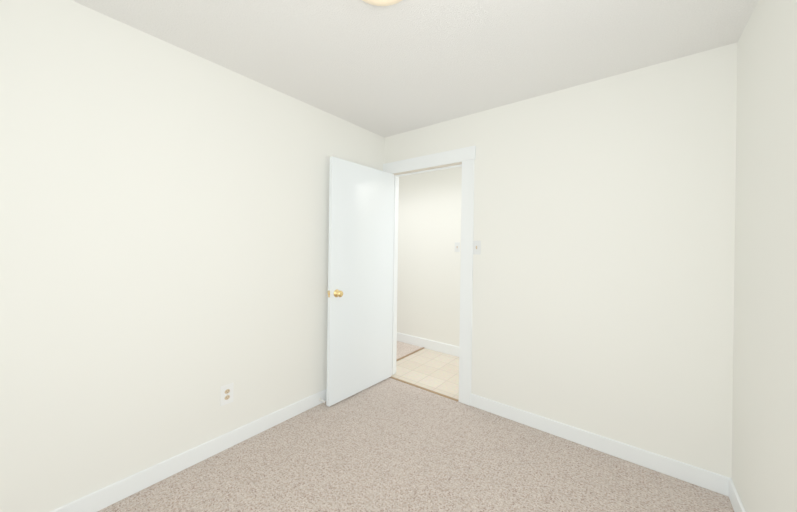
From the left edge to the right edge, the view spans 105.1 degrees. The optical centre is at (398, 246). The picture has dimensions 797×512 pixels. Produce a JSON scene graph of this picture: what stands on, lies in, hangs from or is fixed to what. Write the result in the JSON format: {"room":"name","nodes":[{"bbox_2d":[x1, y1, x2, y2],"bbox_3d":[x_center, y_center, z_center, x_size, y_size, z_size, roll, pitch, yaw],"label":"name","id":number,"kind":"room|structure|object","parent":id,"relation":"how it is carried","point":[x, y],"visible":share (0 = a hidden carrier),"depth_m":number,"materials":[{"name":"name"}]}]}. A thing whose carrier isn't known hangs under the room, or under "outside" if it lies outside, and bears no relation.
{"room":"empty bedroom","nodes":[
{"label":"empty bedroom","id":0,"kind":"room"},
{"bbox_2d":[0,0,384,511],"bbox_3d":[-1.105,0.085,2.046,0.110,2.440,2.910,1,0,38],"label":"wall","id":1,"kind":"structure","parent":0,"point":[164,225],"depth_m":1.62,"materials":[{"name":"white paint"}]},
{"bbox_2d":[50,389,326,511],"bbox_3d":[-1.045,1.256,2.043,0.013,0.100,2.780,1,0,38],"label":"baseboard","id":2,"kind":"structure","parent":1,"relation":"attached to","point":[104,497],"depth_m":1.77,"materials":[{"name":"white paint"}]},
{"bbox_2d":[220,383,233,405],"bbox_3d":[-1.105,0.955,1.966,0.008,0.124,0.078,1,0,38],"label":"electrical outlet","id":3,"kind":"object","parent":1,"relation":"attached to","point":[226,396],"visible":1,"depth_m":1.96,"materials":[{"name":"white plastic"}]},
{"bbox_2d":[396,341,421,358],"bbox_3d":[-0.688,1.341,4.303,2.005,0.060,0.984,1,0,38],"label":"floor","id":4,"kind":"structure","parent":0,"point":[403,349],"depth_m":3.94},
{"bbox_2d":[72,0,757,137],"bbox_3d":[-0.508,-1.177,2.286,4.700,0.100,4.000,1,0,38],"label":"ceiling","id":5,"kind":"structure","parent":0,"point":[402,66],"depth_m":1.68,"materials":[{"name":"white paint"}]},
{"bbox_2d":[362,0,401,5],"bbox_3d":[-0.070,-1.048,1.170,0.353,0.144,0.353,1,0,38],"label":"light fixture","id":6,"kind":"object","parent":5,"relation":"attached to","point":[382,2],"visible":1,"depth_m":1.26,"materials":[{"name":"white glass"}]},
{"bbox_2d":[97,378,733,511],"bbox_3d":[-0.085,1.349,1.242,2.700,0.060,2.906,1,0,38],"label":"floor","id":7,"kind":"structure","parent":0,"point":[389,445],"depth_m":1.79,"materials":[{"name":"beige carpet"}]},
{"bbox_2d":[391,348,458,399],"bbox_3d":[1.139,1.369,2.824,2.695,0.054,1.094,1,0,38],"label":"floor","id":8,"kind":"structure","parent":0,"point":[435,371],"depth_m":3.24,"materials":[{"name":"tile"}]},
{"bbox_2d":[396,347,424,360],"bbox_3d":[0.074,1.320,3.649,0.026,0.010,0.844,1,0,38],"label":"trim","id":9,"kind":"structure","parent":8,"relation":"on","point":[410,354],"depth_m":3.72,"materials":[{"name":"brown wood"}]},
{"bbox_2d":[397,167,461,346],"bbox_3d":[0.663,0.109,3.826,4.480,2.440,0.110,1,0,38],"label":"wall","id":10,"kind":"structure","parent":0,"point":[429,257],"depth_m":3.95,"materials":[{"name":"white paint"}]},
{"bbox_2d":[397,332,458,356],"bbox_3d":[0.610,1.274,3.777,4.480,0.121,0.013,1,0,38],"label":"baseboard","id":11,"kind":"structure","parent":10,"relation":"attached to","point":[453,350],"depth_m":3.93,"materials":[{"name":"white paint"}]},
{"bbox_2d":[455,242,459,251],"bbox_3d":[0.713,0.012,3.708,0.070,0.115,0.017,1,0,38],"label":"light switch","id":12,"kind":"object","parent":10,"relation":"attached to","point":[457,246],"visible":1,"depth_m":3.71,"materials":[{"name":"white plastic"}]},
{"bbox_2d":[384,43,736,478],"bbox_3d":[0.064,0.101,3.050,4.480,2.440,0.110,1,0,38],"label":"wall","id":13,"kind":"structure","parent":0,"point":[604,261],"depth_m":1.96,"materials":[{"name":"white paint"}]},
{"bbox_2d":[391,176,397,374],"bbox_3d":[-0.041,0.297,3.138,0.011,2.045,0.032,1,0,38],"label":"door frame","id":14,"kind":"object","parent":13,"relation":"in","point":[394,278],"visible":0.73,"depth_m":3.13,"materials":[{"name":"white paint"}]},
{"bbox_2d":[396,177,398,352],"bbox_3d":[-0.057,0.294,3.222,0.108,2.051,0.018,1,0,38],"label":"door frame","id":15,"kind":"structure","parent":13,"relation":"attached to","point":[397,268],"depth_m":3.19,"materials":[{"name":"white paint"}]},
{"bbox_2d":[394,162,461,175],"bbox_3d":[0.273,-0.731,2.898,0.815,0.019,0.110,1,0,38],"label":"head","id":16,"kind":"structure","parent":13,"relation":"attached to","point":[435,167],"depth_m":2.83,"materials":[{"name":"beige paint"}]},
{"bbox_2d":[395,164,461,176],"bbox_3d":[0.277,-0.716,2.904,0.755,0.011,0.032,1,0,38],"label":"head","id":17,"kind":"structure","parent":16,"relation":"attached to","point":[429,170],"depth_m":2.88,"materials":[{"name":"white paint"}]},
{"bbox_2d":[383,146,475,405],"bbox_3d":[0.231,0.244,2.841,1.002,2.167,0.031,1,0,38],"label":"door frame","id":18,"kind":"structure","parent":13,"relation":"attached to","point":[466,284],"depth_m":2.58,"materials":[{"name":"white paint"}]},
{"bbox_2d":[473,241,480,254],"bbox_3d":[0.648,0.011,2.527,0.070,0.115,0.006,1,0,38],"label":"light switch","id":19,"kind":"object","parent":13,"relation":"attached to","point":[478,249],"visible":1,"depth_m":2.52,"materials":[{"name":"white plastic"}]},
{"bbox_2d":[471,394,731,496],"bbox_3d":[1.194,1.286,2.088,1.490,0.100,0.013,1,0,38],"label":"baseboard","id":20,"kind":"structure","parent":13,"relation":"attached to","point":[707,479],"depth_m":1.94,"materials":[{"name":"white paint"}]},
{"bbox_2d":[732,0,796,511],"bbox_3d":[1.258,0.117,0.841,0.110,2.440,3.890,1,0,38],"label":"wall","id":21,"kind":"structure","parent":0,"point":[764,444],"depth_m":1.25,"materials":[{"name":"white paint"}]},
{"bbox_2d":[729,479,745,511],"bbox_3d":[0.924,1.283,0.528,0.013,0.100,2.787,1,0,38],"label":"baseboard","id":22,"kind":"structure","parent":21,"relation":"attached to","point":[736,502],"depth_m":1.54,"materials":[{"name":"white paint"}]},
{"bbox_3d":[-0.086,0.289,3.087,0.011,0.089,0.011,1,0,40],"label":"barrel","id":23,"kind":"object","parent":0,"visible":0},
{"bbox_2d":[326,156,393,405],"bbox_3d":[-0.316,0.289,2.773,0.161,2.026,0.771,1,0,40],"label":"door","id":24,"kind":"structure","parent":23,"relation":"attached to","point":[360,281],"depth_m":2.70,"materials":[{"name":"white wood"}]}
]}

